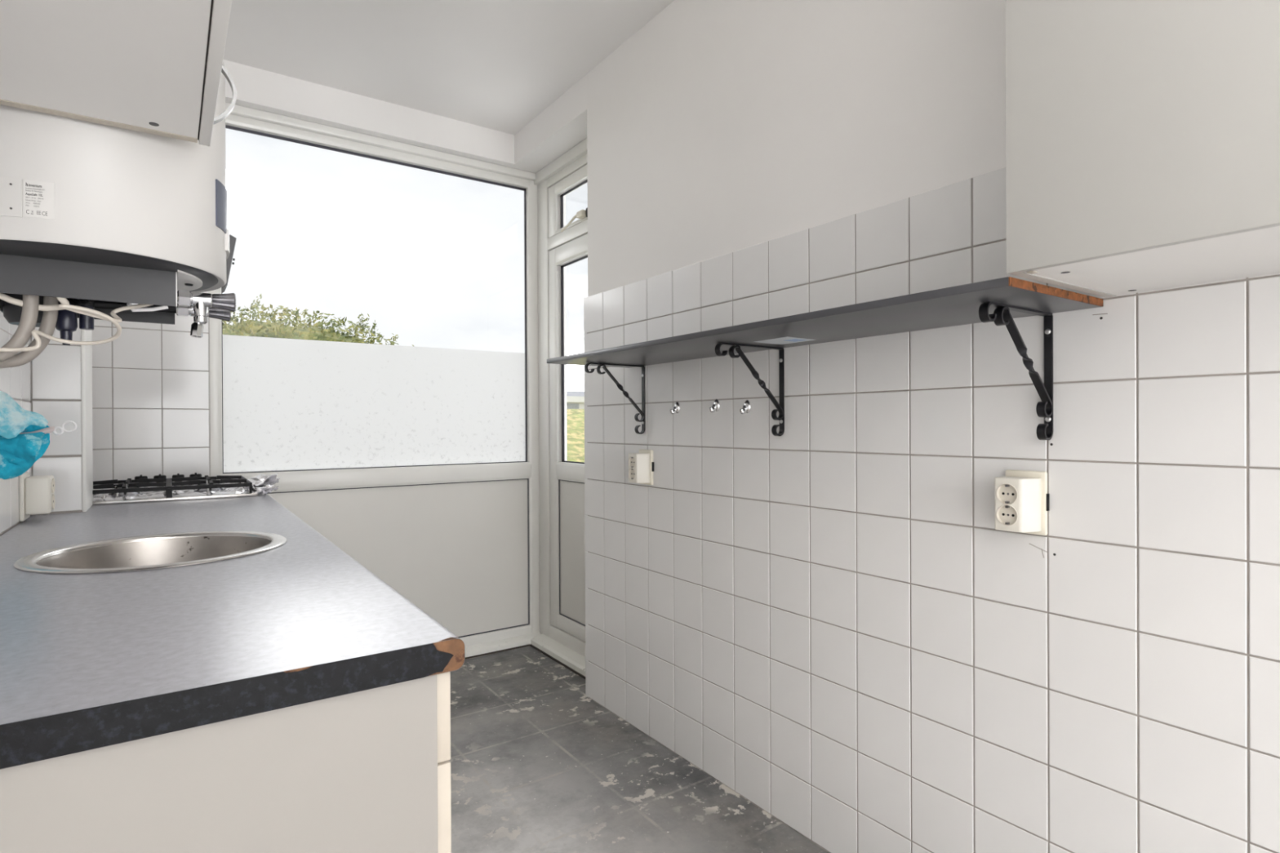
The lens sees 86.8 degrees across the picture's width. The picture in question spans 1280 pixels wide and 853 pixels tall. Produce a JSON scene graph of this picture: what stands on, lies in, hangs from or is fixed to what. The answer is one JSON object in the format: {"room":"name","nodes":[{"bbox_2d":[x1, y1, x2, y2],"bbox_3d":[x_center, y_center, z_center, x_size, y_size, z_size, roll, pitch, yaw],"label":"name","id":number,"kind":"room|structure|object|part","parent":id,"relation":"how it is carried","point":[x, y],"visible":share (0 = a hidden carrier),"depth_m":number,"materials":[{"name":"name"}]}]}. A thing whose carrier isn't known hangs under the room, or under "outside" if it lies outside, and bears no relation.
{"room":"kitchen","nodes":[
{"label":"kitchen","id":0,"kind":"room"},
{"bbox_2d":[0,311,31,536],"bbox_3d":[-0.415,-0.161,-0.198,0.295,2.603,6.550,0,0,-35],"label":"wall","id":1,"kind":"structure","parent":0,"point":[15,381],"depth_m":1.61,"materials":[{"name":"tile"}]},
{"bbox_2d":[18,472,54,521],"bbox_3d":[-1.539,0.177,1.731,0.061,0.117,0.090,0,0,-35],"label":"wall socket","id":2,"kind":"object","parent":1,"relation":"attached to","point":[37,496],"visible":0.98,"depth_m":1.70,"materials":[{"name":"plastic"}]},
{"bbox_3d":[-1.560,0.177,1.716,0.009,0.117,0.090,0,0,-35],"label":"plate","id":3,"kind":"part","parent":2,"relation":"part of","materials":[{"name":"plastic"}]},
{"bbox_2d":[19,420,76,435],"bbox_3d":[-1.308,0.005,1.465,0.138,0.070,0.050,0,0,-35],"label":"towel hook","id":4,"kind":"object","parent":1,"relation":"attached to","point":[50,429],"visible":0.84,"depth_m":1.48,"materials":[{"name":"plastic"}]},
{"bbox_2d":[0,391,49,479],"bbox_3d":[-1.312,0.018,1.433,0.090,0.185,0.115,0,0,-35],"label":"cleaning cloth","id":5,"kind":"object","parent":4,"relation":"hanging from","point":[19,452],"visible":0.99,"depth_m":1.41,"materials":[{"name":"blue fabric"}]},
{"bbox_3d":[-1.321,0.013,1.455,0.100,0.025,0.019,0,0,-35],"label":"arm","id":6,"kind":"part","parent":4,"relation":"part of","materials":[{"name":"plastic"}]},
{"bbox_2d":[31,318,93,515],"bbox_3d":[-1.667,-0.170,1.951,0.122,0.820,0.212,0,0,-35],"label":"wall","id":7,"kind":"structure","parent":1,"relation":"attached to","point":[61,375],"depth_m":1.88,"materials":[{"name":"tile"}]},
{"bbox_3d":[-1.621,-0.170,1.984,0.009,0.820,0.212,0,0,-35],"label":"corner trim","id":8,"kind":"part","parent":7,"relation":"part of","materials":[{"name":"plastic"}]},
{"bbox_2d":[0,0,236,146],"bbox_3d":[-0.507,-0.762,0.524,0.384,0.718,0.870,0,0,-35],"label":"upper cabinet","id":9,"kind":"object","parent":1,"relation":"attached to","point":[155,67],"visible":1,"depth_m":0.75,"materials":[{"name":"white laminate"}]},
{"bbox_3d":[-0.767,-0.762,0.859,0.340,0.718,0.016,0,0,-35],"label":"panel","id":10,"kind":"part","parent":9,"relation":"part of","materials":[{"name":"white laminate"}]},
{"bbox_3d":[-0.379,-0.762,0.614,0.014,0.716,0.868,0,0,-35],"label":"door","id":11,"kind":"part","parent":9,"relation":"part of","materials":[{"name":"white laminate"}]},
{"bbox_3d":[-0.569,-0.456,0.926,0.029,0.088,0.012,0,0,-35],"label":"handle","id":12,"kind":"part","parent":9,"relation":"part of","materials":[{"name":"grey metal"}]},
{"bbox_2d":[0,61,236,368],"bbox_3d":[-0.859,-0.362,1.048,0.416,0.599,0.382,0,0,-35],"label":"water heater","id":13,"kind":"object","parent":1,"relation":"attached to","point":[114,224],"visible":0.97,"depth_m":0.96,"materials":[{"name":"metal"}]},
{"bbox_3d":[-0.922,-0.184,0.954,0.184,0.032,0.029,0,0,-28],"label":"power cord","id":14,"kind":"part","parent":13,"relation":"part of","materials":[{"name":"white plastic"}]},
{"bbox_3d":[-0.814,-0.152,0.990,0.078,0.093,0.183,0,0,44],"label":"power cord","id":15,"kind":"part","parent":13,"relation":"part of","materials":[{"name":"white plastic"}]},
{"bbox_3d":[-0.748,-0.239,1.125,0.036,0.003,0.195,0,0,-35],"label":"plate","id":16,"kind":"part","parent":13,"relation":"part of","materials":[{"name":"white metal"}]},
{"bbox_2d":[190,301,208,337],"bbox_3d":[-0.726,-0.176,1.115,0.025,0.060,0.021,0,0,-35],"label":"valve","id":17,"kind":"object","parent":13,"relation":"attached to","point":[200,308],"depth_m":1.11,"materials":[{"name":"silver metal"}]},
{"bbox_3d":[-0.761,-0.207,1.225,0.034,0.033,0.032,0,0,-35],"label":"knob","id":18,"kind":"part","parent":13,"relation":"part of","materials":[{"name":"silver metal"}]},
{"bbox_3d":[-0.698,-0.209,1.135,0.034,0.033,0.032,0,0,-35],"label":"knob","id":19,"kind":"part","parent":13,"relation":"part of","materials":[{"name":"silver metal"}]},
{"bbox_2d":[55,297,77,345],"bbox_3d":[-0.877,-0.160,1.034,0.027,0.071,0.027,0,0,-35],"label":"pipe fitting","id":20,"kind":"object","parent":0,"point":[66,321],"depth_m":1.03,"materials":[{"name":"black plastic"}]},
{"bbox_2d":[92,291,210,489],"bbox_3d":[-2.064,-0.161,2.556,0.736,2.603,0.145,0,0,-35],"label":"wall","id":21,"kind":"structure","parent":0,"point":[151,383],"depth_m":2.60,"materials":[{"name":"tile"}]},
{"bbox_2d":[208,102,539,646],"bbox_3d":[-1.147,-0.108,3.176,1.476,2.426,0.097,0,0,-35],"label":"window","id":22,"kind":"structure","parent":21,"relation":"in","point":[420,464],"depth_m":3.21,"materials":[{"name":"plastic"}]},
{"bbox_3d":[-1.160,0.234,3.180,1.389,0.066,0.075,0,0,-35],"label":"rail","id":23,"kind":"part","parent":22,"relation":"part of","materials":[{"name":"plastic"}]},
{"bbox_3d":[-1.167,-1.271,3.176,1.389,0.028,0.075,0,0,-35],"label":"head rail","id":24,"kind":"part","parent":22,"relation":"part of","materials":[{"name":"plastic"}]},
{"bbox_3d":[-1.157,-1.303,3.169,1.464,0.036,0.097,0,0,-35],"label":"head trim","id":25,"kind":"part","parent":22,"relation":"part of","materials":[{"name":"plastic"}]},
{"bbox_3d":[-1.148,0.660,3.168,1.389,0.788,0.006,0,0,-35],"label":"infill panel","id":26,"kind":"part","parent":22,"relation":"part of","materials":[{"name":"white plastic"}]},
{"bbox_3d":[-1.156,1.079,3.182,1.389,0.052,0.075,0,0,-35],"label":"rail","id":27,"kind":"part","parent":22,"relation":"part of","materials":[{"name":"plastic"}]},
{"bbox_2d":[465,631,540,659],"bbox_3d":[-1.145,1.109,3.159,1.520,0.052,0.105,0,0,-35],"label":"baseboard","id":28,"kind":"structure","parent":21,"relation":"attached to","point":[507,643],"depth_m":3.41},
{"bbox_2d":[222,0,673,134],"bbox_3d":[0.441,-1.528,0.490,2.500,0.120,6.700,0,0,-35],"label":"ceiling","id":29,"kind":"structure","parent":0,"point":[495,64],"depth_m":2.61,"materials":[{"name":"paint"}]},
{"bbox_2d":[222,59,514,167],"bbox_3d":[-1.526,-1.393,2.913,2.040,0.147,0.195,0,0,-35],"label":"beam","id":30,"kind":"structure","parent":29,"relation":"attached to","point":[256,88],"depth_m":3.00,"materials":[{"name":"paint"}]},
{"bbox_2d":[511,74,586,173],"bbox_3d":[-0.344,-1.399,3.297,0.340,0.147,0.916,0,0,-35],"label":"beam","id":31,"kind":"structure","parent":29,"relation":"attached to","point":[562,126],"depth_m":3.13,"materials":[{"name":"paint"}]},
{"bbox_2d":[533,137,587,250],"bbox_3d":[-0.299,-1.115,3.256,0.098,0.422,0.785,0,0,-35],"label":"window","id":32,"kind":"structure","parent":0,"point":[568,172],"depth_m":3.33,"materials":[{"name":"plastic"}]},
{"bbox_3d":[-0.297,-1.298,3.258,0.090,0.056,0.785,0,0,-35],"label":"head trim","id":33,"kind":"part","parent":32,"relation":"part of","materials":[{"name":"plastic"}]},
{"bbox_3d":[-0.257,-1.248,3.219,0.070,0.044,0.676,0,0,-35],"label":"head rail","id":34,"kind":"part","parent":32,"relation":"part of","materials":[{"name":"plastic"}]},
{"bbox_3d":[-0.338,-0.973,3.239,0.015,0.051,0.160,0,0,-35],"label":"latch arm","id":35,"kind":"part","parent":32,"relation":"part of","materials":[{"name":"beige plastic"}]},
{"bbox_3d":[-0.258,-0.972,3.226,0.066,0.009,0.508,0,0,-35],"label":"sash rail","id":36,"kind":"part","parent":32,"relation":"part of","materials":[{"name":"plastic"}]},
{"bbox_3d":[-0.259,-1.201,3.225,0.066,0.042,0.508,0,0,-35],"label":"sash rail","id":37,"kind":"part","parent":32,"relation":"part of","materials":[{"name":"plastic"}]},
{"bbox_2d":[448,645,830,852],"bbox_3d":[0.496,1.194,0.436,2.500,0.120,6.550,0,0,-35],"label":"floor","id":38,"kind":"structure","parent":0,"point":[538,765],"depth_m":2.16,"materials":[{"name":"grey tile"}]},
{"bbox_2d":[0,671,451,852],"bbox_3d":[-1.135,0.707,1.608,0.568,0.864,2.443,0,0,-35],"label":"base cabinet","id":39,"kind":"object","parent":38,"relation":"on","point":[367,771],"visible":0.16,"depth_m":0.66,"materials":[{"name":"beige laminate"}]},
{"bbox_2d":[0,493,465,769],"bbox_3d":[-1.129,0.256,1.615,0.600,0.036,2.466,0,0,-35],"label":"countertop","id":40,"kind":"structure","parent":39,"relation":"on","point":[95,660],"depth_m":0.77,"materials":[{"name":"black laminate"}]},
{"bbox_2d":[13,530,286,573],"bbox_3d":[-0.922,0.324,1.310,0.425,0.178,0.425,0,0,-35],"label":"sink","id":41,"kind":"object","parent":40,"relation":"in","point":[160,551],"visible":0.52,"depth_m":1.41,"materials":[{"name":"metal"}]},
{"bbox_3d":[-0.922,0.327,1.310,0.368,0.171,0.368,0,0,-35],"label":"bowl","id":42,"kind":"part","parent":41,"relation":"part of","materials":[{"name":"metal"}]},
{"bbox_2d":[92,472,257,505],"bbox_3d":[-1.643,0.209,2.373,0.483,0.061,0.508,0,0,-35],"label":"gas hob","id":43,"kind":"object","parent":40,"relation":"in","point":[143,489],"visible":0.95,"depth_m":2.24,"materials":[{"name":"metal"}]},
{"bbox_3d":[-1.668,0.217,2.196,0.092,0.022,0.092,0,0,-35],"label":"burner","id":44,"kind":"part","parent":43,"relation":"part of","materials":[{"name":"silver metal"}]},
{"bbox_3d":[-1.841,0.204,2.498,0.039,0.051,0.039,0,0,-35],"label":"knob","id":45,"kind":"part","parent":43,"relation":"part of","materials":[{"name":"black plastic"}]},
{"bbox_3d":[-1.794,0.204,2.530,0.039,0.051,0.039,0,0,-35],"label":"knob","id":46,"kind":"part","parent":43,"relation":"part of","materials":[{"name":"black plastic"}]},
{"bbox_3d":[-1.643,0.233,2.373,0.483,0.012,0.508,0,0,-35],"label":"hob plate","id":47,"kind":"part","parent":43,"relation":"part of","materials":[{"name":"metal"}]},
{"bbox_3d":[-1.748,0.204,2.563,0.039,0.051,0.039,0,0,-35],"label":"knob","id":48,"kind":"part","parent":43,"relation":"part of","materials":[{"name":"black plastic"}]},
{"bbox_3d":[-1.703,0.203,2.594,0.039,0.051,0.039,0,0,-35],"label":"knob","id":49,"kind":"part","parent":43,"relation":"part of","materials":[{"name":"black metal"}]},
{"bbox_3d":[-1.479,0.215,2.327,0.092,0.022,0.092,0,0,-35],"label":"burner","id":50,"kind":"part","parent":43,"relation":"part of","materials":[{"name":"silver metal"}]},
{"bbox_2d":[244,472,279,491],"bbox_3d":[-1.389,0.204,2.478,0.123,0.065,0.275,0,0,-35],"label":"foil","id":51,"kind":"object","parent":43,"relation":"on","point":[260,480],"visible":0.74,"depth_m":2.43,"materials":[{"name":"silver metal"}]},
{"bbox_2d":[254,484,278,494],"bbox_3d":[-1.301,0.220,2.357,0.080,0.035,0.079,0,0,-7],"label":"foil","id":52,"kind":"object","parent":40,"relation":"on","point":[268,488],"visible":0.98,"depth_m":2.34,"materials":[{"name":"silver metal"}]},
{"bbox_3d":[-0.349,0.326,0.946,0.016,0.104,0.445,0,0,-35],"label":"drawer","id":53,"kind":"part","parent":39,"relation":"part of","materials":[{"name":"white laminate"}]},
{"bbox_3d":[-0.347,0.707,0.948,0.016,0.650,0.445,0,0,-35],"label":"door","id":54,"kind":"part","parent":39,"relation":"part of","materials":[{"name":"white laminate"}]},
{"bbox_2d":[537,179,551,636],"bbox_3d":[-0.472,-0.113,3.546,0.080,2.426,0.111,0,0,-35],"label":"post","id":55,"kind":"object","parent":38,"relation":"on","point":[542,189],"visible":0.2,"depth_m":3.51,"materials":[{"name":"plastic"}]},
{"bbox_2d":[583,0,1279,852],"bbox_3d":[1.527,-0.172,0.616,0.349,2.603,5.666,0,0,-35],"label":"wall","id":56,"kind":"structure","parent":0,"point":[829,619],"depth_m":1.63,"materials":[{"name":"tile"}]},
{"bbox_2d":[529,633,585,679],"bbox_3d":[-0.280,1.104,3.239,0.170,0.052,0.756,0,0,-35],"label":"baseboard","id":57,"kind":"structure","parent":56,"relation":"attached to","point":[567,656],"depth_m":3.28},
{"bbox_2d":[548,233,587,657],"bbox_3d":[-0.257,0.098,3.231,0.070,2.004,0.656,0,0,-35],"label":"door","id":58,"kind":"structure","parent":56,"relation":"in","point":[567,528],"depth_m":3.40,"materials":[{"name":"plastic"}]},
{"bbox_3d":[-0.252,1.060,3.233,0.070,0.080,0.656,0,0,-35],"label":"threshold rail","id":59,"kind":"part","parent":58,"relation":"part of","materials":[{"name":"plastic"}]},
{"bbox_3d":[-0.252,0.223,3.229,0.066,0.067,0.508,0,0,-35],"label":"rail","id":60,"kind":"part","parent":58,"relation":"part of","materials":[{"name":"plastic"}]},
{"bbox_3d":[-0.249,0.987,3.231,0.066,0.058,0.508,0,0,-35],"label":"rail","id":61,"kind":"part","parent":58,"relation":"part of","materials":[{"name":"plastic"}]},
{"bbox_3d":[-0.257,-0.861,3.226,0.066,0.078,0.508,0,0,-35],"label":"rail","id":62,"kind":"part","parent":58,"relation":"part of","materials":[{"name":"plastic"}]},
{"bbox_3d":[-0.264,0.607,3.221,0.006,0.702,0.508,0,0,-35],"label":"infill panel","id":63,"kind":"part","parent":58,"relation":"part of","materials":[{"name":"white plastic"}]},
{"bbox_2d":[584,362,644,434],"bbox_3d":[-0.087,-0.097,2.413,0.246,0.250,0.016,0,0,-35],"label":"shelf bracket","id":64,"kind":"object","parent":56,"relation":"attached to","point":[620,386],"visible":1,"depth_m":2.46,"materials":[{"name":"black metal"}]},
{"bbox_3d":[-0.088,-0.204,2.412,0.244,0.035,0.016,0,0,-35],"label":"shelf arm","id":65,"kind":"part","parent":64,"relation":"part of","materials":[{"name":"black metal"}]},
{"bbox_3d":[-0.001,-0.095,2.473,0.036,0.246,0.016,0,0,-35],"label":"wall leg","id":66,"kind":"part","parent":64,"relation":"part of","materials":[{"name":"black metal"}]},
{"bbox_2d":[628,448,653,484],"bbox_3d":[0.002,0.148,2.449,0.063,0.127,0.082,0,0,-35],"label":"double socket","id":67,"kind":"object","parent":56,"relation":"attached to","point":[641,464],"visible":1,"depth_m":2.43,"materials":[{"name":"beige plastic"}]},
{"bbox_3d":[0.022,0.147,2.465,0.011,0.127,0.080,0,0,-35],"label":"plate","id":68,"kind":"part","parent":67,"relation":"part of","materials":[{"name":"beige plastic"}]},
{"bbox_2d":[670,401,679,414],"bbox_3d":[0.116,-0.063,2.313,0.031,0.044,0.027,0,0,-35],"label":"wall hook","id":69,"kind":"object","parent":56,"relation":"attached to","point":[676,408],"visible":1,"depth_m":2.31,"materials":[{"name":"silver metal"}]},
{"bbox_2d":[709,399,719,413],"bbox_3d":[0.232,-0.066,2.146,0.031,0.044,0.027,0,0,-35],"label":"wall hook","id":70,"kind":"object","parent":56,"relation":"attached to","point":[715,407],"visible":1,"depth_m":2.14,"materials":[{"name":"silver metal"}]},
{"bbox_2d":[739,400,750,414],"bbox_3d":[0.312,-0.059,2.031,0.031,0.044,0.027,0,0,-35],"label":"wall hook","id":71,"kind":"object","parent":56,"relation":"attached to","point":[745,409],"visible":1,"depth_m":2.03,"materials":[{"name":"silver metal"}]},
{"bbox_2d":[715,342,784,435],"bbox_3d":[0.303,-0.097,1.853,0.246,0.250,0.016,0,0,-35],"label":"shelf bracket","id":72,"kind":"object","parent":56,"relation":"attached to","point":[780,407],"visible":1,"depth_m":1.90,"materials":[{"name":"black metal"}]},
{"bbox_3d":[0.302,-0.204,1.852,0.244,0.035,0.016,0,0,-35],"label":"shelf arm","id":73,"kind":"part","parent":72,"relation":"part of","materials":[{"name":"black metal"}]},
{"bbox_3d":[0.390,-0.096,1.913,0.036,0.246,0.016,0,0,-35],"label":"wall leg","id":74,"kind":"part","parent":72,"relation":"part of","materials":[{"name":"black metal"}]},
{"bbox_2d":[546,276,1103,368],"bbox_3d":[0.268,-0.229,1.815,0.345,0.016,1.588,0,0,-35],"label":"wall shelf","id":75,"kind":"object","parent":56,"relation":"attached to","point":[957,305],"visible":0.98,"depth_m":1.45,"materials":[{"name":"laminate"}]},
{"bbox_2d":[978,302,1053,439],"bbox_3d":[0.709,-0.097,1.270,0.246,0.250,0.016,0,0,-35],"label":"shelf bracket","id":76,"kind":"object","parent":56,"relation":"attached to","point":[1002,316],"visible":1,"depth_m":1.32,"materials":[{"name":"black metal"}]},
{"bbox_3d":[0.708,-0.205,1.269,0.244,0.035,0.016,0,0,-35],"label":"shelf arm","id":77,"kind":"part","parent":76,"relation":"part of","materials":[{"name":"black metal"}]},
{"bbox_3d":[0.795,-0.096,1.330,0.036,0.246,0.016,0,0,-35],"label":"wall leg","id":78,"kind":"part","parent":76,"relation":"part of","materials":[{"name":"black metal"}]},
{"bbox_2d":[994,469,1049,535],"bbox_3d":[0.762,0.153,1.357,0.063,0.127,0.082,0,0,-35],"label":"double socket","id":79,"kind":"object","parent":56,"relation":"attached to","point":[1021,497],"visible":1,"depth_m":1.34,"materials":[{"name":"beige plastic"}]},
{"bbox_2d":[1005,0,1279,297],"bbox_3d":[0.971,-0.703,0.780,0.368,0.931,0.903,0,0,-35],"label":"upper cabinet","id":80,"kind":"object","parent":56,"relation":"attached to","point":[1143,136],"visible":1,"depth_m":0.92,"materials":[{"name":"white laminate"}]},
{"bbox_3d":[0.725,-0.704,1.149,0.351,0.930,0.016,0,0,-35],"label":"panel","id":81,"kind":"part","parent":80,"relation":"part of","materials":[{"name":"grey laminate"}]},
{"bbox_3d":[0.981,-0.248,0.786,0.351,0.016,0.870,0,0,-35],"label":"panel","id":82,"kind":"part","parent":80,"relation":"part of","materials":[{"name":"white laminate"}]},
{"label":"outside","id":83,"kind":"structure","parent":0,"visible":0},
{"bbox_2d":[566,408,584,462],"bbox_3d":[-39.783,0.692,65.883,190.000,2.793,146.400,0,0,-35],"label":"ground","id":84,"kind":"structure","parent":83,"point":[575,417],"depth_m":23.52,"materials":[{"name":"green plant"}]},
{"bbox_2d":[222,293,413,346],"bbox_3d":[-6.867,-0.179,12.546,6.777,4.545,3.387,0,0,-35],"label":"bush","id":85,"kind":"object","parent":84,"relation":"on","point":[250,327],"visible":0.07,"depth_m":12.32,"materials":[{"name":"green plant"}]},
{"bbox_2d":[566,391,584,408],"bbox_3d":[-4.332,-2.235,76.193,20.600,2.960,10.800,0,0,-35],"label":"house","id":86,"kind":"structure","parent":84,"relation":"on","point":[575,399],"depth_m":68.48,"materials":[{"name":"white"}]}
]}

